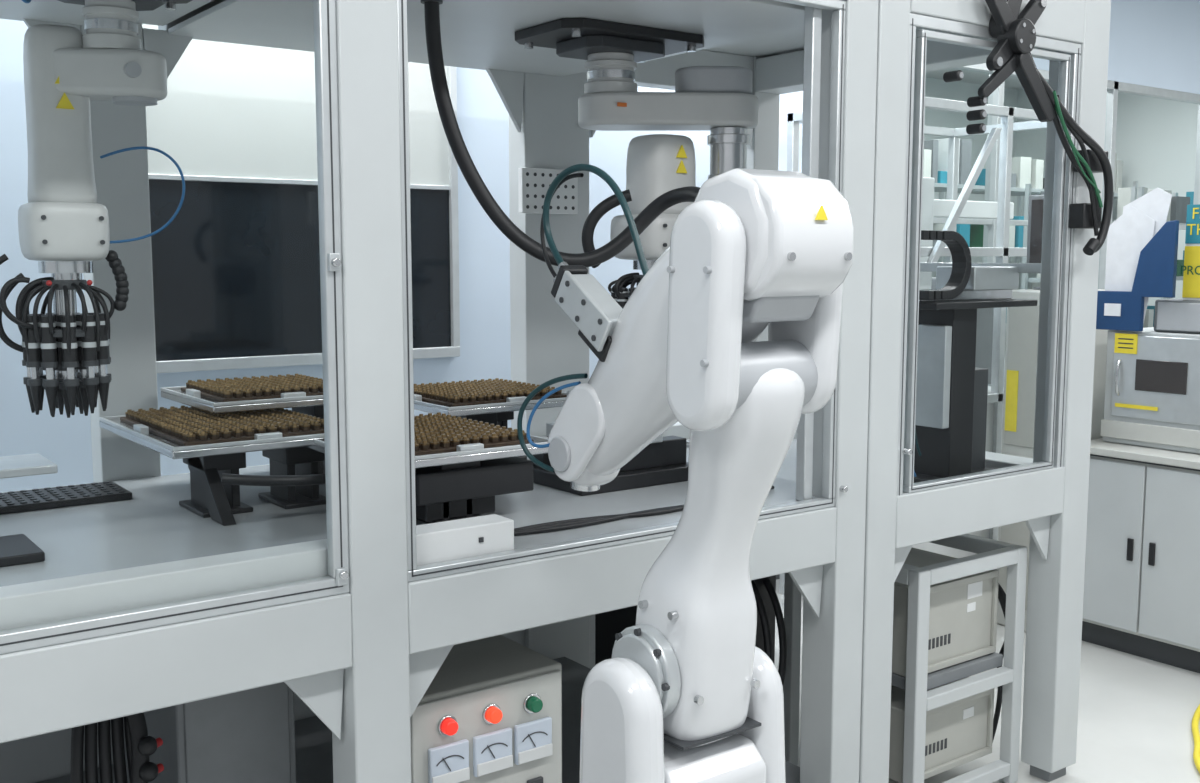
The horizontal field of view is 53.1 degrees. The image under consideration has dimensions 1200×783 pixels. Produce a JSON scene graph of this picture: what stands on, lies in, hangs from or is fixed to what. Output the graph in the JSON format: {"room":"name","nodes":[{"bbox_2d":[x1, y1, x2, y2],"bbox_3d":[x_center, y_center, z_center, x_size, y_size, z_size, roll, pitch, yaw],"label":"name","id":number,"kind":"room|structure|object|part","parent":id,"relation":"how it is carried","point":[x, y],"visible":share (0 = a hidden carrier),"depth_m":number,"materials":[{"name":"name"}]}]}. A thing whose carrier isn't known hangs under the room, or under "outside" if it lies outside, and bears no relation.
{"room":"workspace","nodes":[
{"label":"workspace","id":0,"kind":"room"},
{"bbox_2d":[36,657,799,782],"bbox_3d":[-0.729,1.071,2.934,2.465,0.015,1.310,-5,8,-36],"label":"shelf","id":1,"kind":"object","parent":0,"point":[313,739],"depth_m":3.43,"materials":[{"name":"black metal"}]},
{"bbox_2d":[0,0,1199,492],"bbox_3d":[0.305,-0.664,5.457,15.000,3.300,0.100,-5,8,-36],"label":"wall","id":2,"kind":"structure","parent":0,"point":[1153,43],"depth_m":4.80,"materials":[{"name":"white paint"}]},
{"bbox_2d":[142,24,459,372],"bbox_3d":[-1.078,-0.743,4.342,1.270,1.295,0.035,-5,8,-36],"label":"window","id":3,"kind":"structure","parent":2,"relation":"in","point":[170,366],"depth_m":4.25,"materials":[{"name":"glass"}]},
{"bbox_3d":[-1.071,-1.058,4.324,1.180,0.585,0.015,-5,8,-36],"label":"frosted pane","id":4,"kind":"part","parent":3,"relation":"part of","materials":[{"name":"white glass"}]},
{"bbox_3d":[-1.083,-0.445,4.384,1.210,0.615,0.015,-5,8,-36],"label":"dark pane","id":5,"kind":"part","parent":3,"relation":"part of","materials":[{"name":"black glass"}]},
{"bbox_2d":[933,63,1199,368],"bbox_3d":[3.820,-0.638,8.039,6.300,2.670,0.070,-5,8,-36],"label":"window","id":6,"kind":"structure","parent":2,"relation":"in","point":[1113,87],"depth_m":7.39,"materials":[{"name":"metal"}]},
{"bbox_2d":[921,77,1017,358],"bbox_3d":[-1.708,-0.971,8.180,15.000,3.300,0.100,-5,8,-36],"label":"wall","id":7,"kind":"structure","parent":0,"point":[934,88],"depth_m":11.79,"materials":[{"name":"white paint"}]},
{"bbox_2d":[926,68,1047,89],"bbox_3d":[0.749,-2.261,4.669,15.000,0.050,11.000,-5,8,-36],"label":"ceiling","id":8,"kind":"structure","parent":0,"point":[972,77],"depth_m":11.47,"materials":[{"name":"white plastic"}]},
{"bbox_2d":[775,579,1199,782],"bbox_3d":[0.749,1.068,5.044,15.000,0.050,11.000,-5,8,-36],"label":"floor","id":9,"kind":"structure","parent":0,"point":[1135,713],"depth_m":4.16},
{"bbox_2d":[0,0,1112,782],"bbox_3d":[-0.738,0.064,2.804,4.498,2.443,1.525,-5,8,-36],"label":"machine enclosure frame","id":10,"kind":"object","parent":9,"relation":"on","point":[361,644],"depth_m":2.97,"materials":[{"name":"grey metal"}]},
{"bbox_2d":[0,534,44,566],"bbox_3d":[-1.313,0.290,2.333,0.390,0.099,0.200,-5,8,-36],"label":"base block","id":11,"kind":"object","parent":10,"relation":"on","point":[17,549],"visible":1,"depth_m":2.37,"materials":[{"name":"metal"}]},
{"bbox_2d":[0,453,57,478],"bbox_3d":[-1.494,0.238,2.668,0.500,0.129,0.200,-5,8,-36],"label":"tray","id":12,"kind":"object","parent":10,"relation":"on","point":[26,464],"visible":1,"depth_m":2.72,"materials":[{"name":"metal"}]},
{"bbox_2d":[0,481,131,513],"bbox_3d":[-1.346,0.260,2.961,0.320,0.020,0.190,-5,8,-36],"label":"pad","id":13,"kind":"object","parent":10,"relation":"on","point":[106,491],"visible":1,"depth_m":2.94,"materials":[{"name":"rubber"}]},
{"bbox_2d":[0,0,191,417],"bbox_3d":[-1.084,-0.412,2.558,0.480,0.936,0.276,-5,8,-36],"label":"robot","id":14,"kind":"object","parent":10,"relation":"hanging from","point":[62,226],"visible":1,"depth_m":2.51,"materials":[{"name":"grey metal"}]},
{"bbox_3d":[-1.032,-0.865,2.524,0.376,0.024,0.240,-5,8,-36],"label":"mount plate","id":15,"kind":"part","parent":14,"relation":"part of","materials":[{"name":"black metal"}]},
{"bbox_2d":[70,712,163,782],"bbox_3d":[-0.914,0.821,2.261,0.155,0.608,0.162,-5,8,-36],"label":"cable bundle","id":16,"kind":"object","parent":10,"relation":"on","point":[139,746],"visible":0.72,"depth_m":2.23,"materials":[{"name":"black rubber"}]},
{"bbox_3d":[-0.898,-0.199,1.836,1.069,1.215,0.028,-5,8,-36],"label":"panel sash","id":17,"kind":"part","parent":10,"relation":"part of","materials":[{"name":"metal"}]},
{"bbox_2d":[123,682,296,782],"bbox_3d":[-0.858,0.817,2.594,0.240,0.564,0.476,-5,8,-36],"label":"panel","id":18,"kind":"object","parent":10,"relation":"on","point":[246,736],"visible":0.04,"depth_m":2.39,"materials":[{"name":"grey metal"}]},
{"bbox_3d":[-0.720,0.839,2.406,0.210,0.535,0.007,-5,8,-36],"label":"cabinet door","id":19,"kind":"part","parent":18,"relation":"part of","materials":[{"name":"grey metal"}]},
{"bbox_2d":[99,405,325,525],"bbox_3d":[-0.844,0.162,2.989,0.586,0.210,0.722,-5,8,-36],"label":"tray","id":20,"kind":"object","parent":10,"relation":"on","point":[214,447],"visible":0.86,"depth_m":2.82,"materials":[{"name":"metal"}]},
{"bbox_3d":[-0.648,0.188,2.845,0.153,0.073,0.586,3,7,23],"label":"conveyor rail","id":21,"kind":"part","parent":20,"relation":"part of","materials":[{"name":"grey metal"}]},
{"bbox_2d":[160,374,324,473],"bbox_3d":[-0.891,0.107,3.205,0.420,0.270,0.430,-5,8,-36],"label":"tray","id":22,"kind":"object","parent":10,"relation":"on","point":[301,393],"visible":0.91,"depth_m":3.06,"materials":[{"name":"metal"}]},
{"bbox_2d":[0,514,513,629],"bbox_3d":[-0.754,0.337,2.079,1.385,0.064,0.078,-5,8,-36],"label":"rail","id":23,"kind":"object","parent":10,"relation":"on","point":[51,600],"visible":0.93,"depth_m":2.09,"materials":[{"name":"white metal"}]},
{"bbox_2d":[0,614,594,782],"bbox_3d":[-0.781,0.668,3.699,3.335,0.645,0.010,-5,8,-36],"label":"wall","id":24,"kind":"structure","parent":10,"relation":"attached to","point":[47,756],"depth_m":3.21,"materials":[{"name":"grey paint"}]},
{"bbox_3d":[-0.753,-0.910,2.744,2.465,0.015,1.230,-5,8,-36],"label":"plate","id":25,"kind":"part","parent":10,"relation":"part of","materials":[{"name":"grey metal"}]},
{"bbox_2d":[0,435,819,586],"bbox_3d":[-0.337,0.300,3.143,3.445,0.100,1.300,-5,8,-36],"label":"deck","id":26,"kind":"object","parent":10,"relation":"attached to","point":[150,527],"depth_m":2.72,"materials":[{"name":"grey metal"}]},
{"bbox_2d":[514,486,773,535],"bbox_3d":[0.115,0.280,2.823,0.873,0.010,0.074,-5,8,-36],"label":"cables","id":27,"kind":"object","parent":26,"relation":"on","point":[586,521],"depth_m":2.69,"materials":[{"name":"black rubber"}]},
{"bbox_2d":[305,412,547,523],"bbox_3d":[-0.429,0.181,2.869,0.460,0.198,0.530,-5,8,-36],"label":"tray","id":28,"kind":"object","parent":10,"relation":"on","point":[461,464],"visible":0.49,"depth_m":2.70,"materials":[{"name":"metal"}]},
{"bbox_2d":[410,635,561,782],"bbox_3d":[-0.323,0.846,2.697,0.390,0.484,0.350,-5,8,-36],"label":"control box","id":29,"kind":"object","parent":10,"relation":"on","point":[491,712],"visible":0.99,"depth_m":2.58,"materials":[{"name":"beige paint"}]},
{"bbox_2d":[438,715,457,735],"bbox_3d":[-0.312,0.695,2.486,0.044,0.044,0.025,-5,8,-36],"label":"lamp","id":30,"kind":"object","parent":29,"relation":"on","point":[447,724],"depth_m":2.48,"materials":[{"name":"plastic"}]},
{"bbox_2d":[482,703,501,723],"bbox_3d":[-0.225,0.687,2.548,0.044,0.044,0.025,-5,8,-36],"label":"lamp","id":31,"kind":"object","parent":29,"relation":"on","point":[491,712],"depth_m":2.54,"materials":[{"name":"plastic"}]},
{"bbox_2d":[523,693,542,712],"bbox_3d":[-0.142,0.681,2.609,0.044,0.044,0.025,-5,8,-36],"label":"lamp","id":32,"kind":"object","parent":29,"relation":"on","point":[532,702],"depth_m":2.60,"materials":[{"name":"plastic"}]},
{"bbox_2d":[414,378,566,428],"bbox_3d":[-0.360,0.094,3.546,0.460,0.220,0.470,-5,8,-36],"label":"tray","id":33,"kind":"object","parent":10,"relation":"on","point":[495,401],"visible":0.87,"depth_m":3.39,"materials":[{"name":"metal"}]},
{"bbox_2d":[518,168,577,214],"bbox_3d":[-0.169,-0.658,3.949,0.220,0.145,0.026,-5,8,-36],"label":"plate","id":34,"kind":"object","parent":10,"relation":"attached to","point":[533,183],"visible":0.79,"depth_m":3.92,"materials":[{"name":"white metal"}]},
{"bbox_2d":[421,0,699,267],"bbox_3d":[-0.004,-0.572,2.564,0.756,0.616,0.285,4,8,31],"label":"hose","id":35,"kind":"object","parent":10,"relation":"attached to","point":[458,147],"visible":0.82,"depth_m":2.65,"materials":[{"name":"rubber"}]},
{"bbox_2d":[533,390,688,495],"bbox_3d":[0.026,0.118,3.241,0.440,0.239,0.300,-5,8,-36],"label":"tray stand","id":36,"kind":"object","parent":10,"relation":"on","point":[663,461],"visible":0.23,"depth_m":3.18,"materials":[{"name":"metal"}]},
{"bbox_3d":[0.100,-0.281,2.564,1.175,1.215,0.028,-5,8,-36],"label":"panel sash","id":37,"kind":"part","parent":10,"relation":"part of","materials":[{"name":"metal"}]},
{"bbox_2d":[515,18,757,308],"bbox_3d":[0.104,-0.560,3.240,0.573,0.789,0.413,-5,8,-36],"label":"robot","id":38,"kind":"object","parent":10,"relation":"hanging from","point":[719,100],"visible":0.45,"depth_m":3.16,"materials":[{"name":"grey metal"}]},
{"bbox_3d":[0.029,-0.942,3.212,0.470,0.024,0.300,-5,8,-36],"label":"mount plate","id":39,"kind":"part","parent":38,"relation":"part of","materials":[{"name":"black metal"}]},
{"bbox_2d":[595,575,786,684],"bbox_3d":[0.258,0.720,3.369,0.296,0.584,0.538,-5,8,-36],"label":"cables","id":40,"kind":"object","parent":10,"relation":"on","point":[608,624],"visible":0.17,"depth_m":3.28,"materials":[{"name":"rubber"}]},
{"bbox_3d":[-0.393,-1.090,2.983,3.580,0.020,1.440,-5,8,-36],"label":"roof plate","id":41,"kind":"part","parent":10,"relation":"part of","materials":[{"name":"grey metal"}]},
{"bbox_3d":[0.504,-0.326,2.902,0.030,1.200,0.030,-5,8,-36],"label":"guard rail","id":42,"kind":"part","parent":10,"relation":"part of","materials":[{"name":"metal"}]},
{"bbox_2d":[914,230,1037,482],"bbox_3d":[1.057,-0.105,3.603,0.523,0.742,0.260,-5,8,-36],"label":"machine","id":43,"kind":"object","parent":10,"relation":"on","point":[952,393],"visible":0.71,"depth_m":3.54,"materials":[{"name":"grey metal"}]},
{"bbox_3d":[0.981,-0.045,3.530,0.030,0.300,0.100,-5,8,-36],"label":"panel","id":44,"kind":"part","parent":43,"relation":"part of","materials":[{"name":"metal"}]},
{"bbox_3d":[1.066,0.253,3.651,0.340,0.019,0.260,-5,8,-36],"label":"plate","id":45,"kind":"part","parent":43,"relation":"part of","materials":[{"name":"silver metal"}]},
{"bbox_3d":[1.084,-0.291,3.615,0.440,0.030,0.060,-5,8,-36],"label":"rail","id":46,"kind":"part","parent":43,"relation":"part of","materials":[{"name":"metal"}]},
{"bbox_3d":[1.080,-0.263,3.591,0.480,0.020,0.200,-5,8,-36],"label":"plate","id":47,"kind":"part","parent":43,"relation":"part of","materials":[{"name":"black metal"}]},
{"bbox_3d":[1.059,-0.342,3.266,0.645,1.180,0.028,-5,8,-36],"label":"sash","id":48,"kind":"part","parent":10,"relation":"part of","materials":[{"name":"metal"}]},
{"bbox_3d":[1.057,-0.342,3.265,0.750,1.250,0.028,-5,8,-36],"label":"panel sash","id":49,"kind":"part","parent":10,"relation":"part of","materials":[{"name":"metal"}]},
{"bbox_3d":[1.057,-0.893,3.131,0.127,0.117,0.025,-5,8,-36],"label":"bracket arm","id":50,"kind":"part","parent":10,"relation":"part of"},
{"bbox_3d":[1.049,-0.972,3.116,0.147,0.147,0.025,-5,8,-36],"label":"bracket arm","id":51,"kind":"part","parent":10,"relation":"part of"},
{"bbox_3d":[1.176,-0.789,3.228,0.683,0.841,0.092,-5,8,-36],"label":"black monitor bracket","id":52,"kind":"part","parent":10,"relation":"part of","materials":[{"name":"black metal"}]},
{"bbox_3d":[1.125,-0.978,3.172,0.147,0.147,0.025,-5,8,-36],"label":"bracket arm","id":53,"kind":"part","parent":10,"relation":"part of"},
{"bbox_2d":[517,164,853,782],"bbox_3d":[0.113,0.476,2.168,0.390,1.770,0.697,-5,8,-36],"label":"robot","id":54,"kind":"object","parent":9,"relation":"on","point":[686,693],"visible":1,"depth_m":2.00,"materials":[{"name":"metal"}]},
{"bbox_3d":[-0.031,-0.147,2.171,0.010,0.142,0.172,-5,8,-36],"label":"camera plate","id":55,"kind":"part","parent":54,"relation":"part of","materials":[{"name":"metal"}]},
{"bbox_3d":[0.162,0.587,2.139,0.180,0.005,0.172,-5,8,-36],"label":"shoulder seam plate","id":56,"kind":"part","parent":54,"relation":"part of","materials":[{"name":"grey metal"}]},
{"bbox_3d":[0.202,0.275,2.049,0.178,0.706,0.313,-5,8,-36],"label":"arm","id":57,"kind":"part","parent":54,"relation":"part of"},
{"bbox_2d":[783,534,1026,782],"bbox_3d":[0.942,0.823,3.710,0.535,0.735,0.520,-5,8,-36],"label":"equipment rack","id":58,"kind":"object","parent":9,"relation":"on","point":[945,608],"visible":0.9,"depth_m":3.56,"materials":[{"name":"grey metal"}]},
{"bbox_2d":[891,652,1002,689],"bbox_3d":[0.936,0.810,3.692,0.405,0.035,0.420,-5,8,-36],"label":"shelf","id":59,"kind":"object","parent":58,"relation":"on","point":[964,667],"depth_m":3.52,"materials":[{"name":"grey metal"}]},
{"bbox_2d":[779,97,1046,594],"bbox_3d":[1.570,-0.158,5.650,1.200,2.250,0.780,-5,8,-36],"label":"metal frame","id":60,"kind":"object","parent":9,"relation":"on","point":[991,322],"visible":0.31,"depth_m":5.37,"materials":[{"name":"metal"}]},
{"bbox_2d":[923,138,1137,316],"bbox_3d":[2.662,-0.795,9.931,5.540,2.559,0.500,-5,8,-36],"label":"storage rack","id":61,"kind":"object","parent":9,"relation":"on","point":[1025,170],"visible":0.08,"depth_m":10.20,"materials":[{"name":"metal"}]},
{"bbox_2d":[997,289,1107,631],"bbox_3d":[1.958,0.293,5.176,0.392,1.460,0.280,-5,8,-36],"label":"tower","id":62,"kind":"object","parent":9,"relation":"on","point":[1022,323],"visible":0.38,"depth_m":5.08,"materials":[{"name":"metal"}]},
{"bbox_3d":[1.807,0.286,5.064,0.008,1.300,0.240,-5,8,-36],"label":"tower panel","id":63,"kind":"part","parent":62,"relation":"part of","materials":[{"name":"beige paint"}]},
{"bbox_2d":[1026,195,1043,289],"bbox_3d":[1.935,-0.632,5.080,0.140,0.399,0.240,-5,8,-36],"label":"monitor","id":64,"kind":"object","parent":62,"relation":"on","point":[1036,202],"visible":0.15,"depth_m":5.11,"materials":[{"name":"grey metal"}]},
{"bbox_2d":[1021,184,1193,327],"bbox_3d":[4.188,-0.480,9.159,2.850,2.106,0.300,-5,8,-36],"label":"storage rack","id":65,"kind":"object","parent":9,"relation":"on","point":[1178,205],"visible":0.07,"depth_m":8.88,"materials":[{"name":"metal"}]},
{"bbox_2d":[1082,438,1199,672],"bbox_3d":[2.626,0.683,4.503,0.560,0.835,1.620,-5,8,-36],"label":"storage cabinet","id":66,"kind":"object","parent":9,"relation":"on","point":[1141,598],"visible":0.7,"depth_m":4.72,"materials":[{"name":"grey metal"}]},
{"bbox_2d":[1090,438,1199,469],"bbox_3d":[2.626,0.283,4.458,0.560,0.030,1.620,-5,8,-36],"label":"countertop","id":67,"kind":"structure","parent":66,"relation":"on","point":[1098,446],"depth_m":4.71,"materials":[{"name":"white laminate"}]},
{"bbox_2d":[1100,327,1199,453],"bbox_3d":[2.415,-0.002,4.775,0.389,0.463,0.690,-5,8,-36],"label":"oven","id":68,"kind":"object","parent":67,"relation":"on","point":[1152,400],"visible":0.98,"depth_m":4.78,"materials":[{"name":"metal"}]},
{"bbox_3d":[2.108,-0.057,4.885,0.031,0.153,0.014,-5,8,-36],"label":"handle","id":69,"kind":"part","parent":68,"relation":"part of","materials":[{"name":"metal"}]},
{"bbox_2d":[1118,338,1133,348],"bbox_3d":[2.127,-0.195,4.856,0.001,0.041,0.065,-5,8,-36],"label":"print","id":70,"kind":"object","parent":68,"relation":"attached to","point":[1123,343],"depth_m":4.85,"materials":[{"name":"yellow paper"}]},
{"bbox_2d":[1096,188,1178,330],"bbox_3d":[2.149,-0.526,4.800,0.039,0.568,0.320,-5,8,-36],"label":"magazine file","id":71,"kind":"object","parent":68,"relation":"on","point":[1142,247],"visible":0.9,"depth_m":4.80,"materials":[{"name":"plastic"}]},
{"bbox_3d":[2.284,0.181,4.699,0.015,0.070,0.690,-5,8,-36],"label":"feet trim","id":72,"kind":"part","parent":68,"relation":"part of","materials":[{"name":"grey metal"}]},
{"bbox_3d":[2.223,-0.050,4.759,0.012,0.335,0.400,-5,8,-36],"label":"door","id":73,"kind":"part","parent":68,"relation":"part of","materials":[{"name":"metal"}]},
{"bbox_2d":[1154,298,1199,333],"bbox_3d":[2.425,-0.296,4.731,0.285,0.129,0.360,-5,8,-36],"label":"instrument case","id":74,"kind":"object","parent":68,"relation":"on","point":[1180,315],"visible":0.94,"depth_m":4.71,"materials":[{"name":"grey metal"}]},
{"bbox_2d":[1181,204,1199,299],"bbox_3d":[2.364,-0.533,4.599,0.018,0.369,0.264,-5,8,-36],"label":"sign","id":75,"kind":"object","parent":74,"relation":"on","point":[1191,275],"visible":1,"depth_m":4.67,"materials":[{"name":"yellow paper"}]},
{"bbox_2d":[1191,704,1199,772],"bbox_3d":[2.006,1.157,3.923,0.141,0.021,1.140,3,7,22],"label":"cable","id":76,"kind":"object","parent":9,"relation":"on","point":[1196,717],"visible":1,"depth_m":3.97,"materials":[{"name":"yellow plastic"}]},
{"bbox_2d":[1011,89,1198,305],"bbox_3d":[7.168,-1.027,8.678,0.100,3.300,9.600,-5,8,-36],"label":"wall","id":77,"kind":"structure","parent":0,"point":[1156,139],"depth_m":11.21,"materials":[{"name":"white paint"}]}
]}

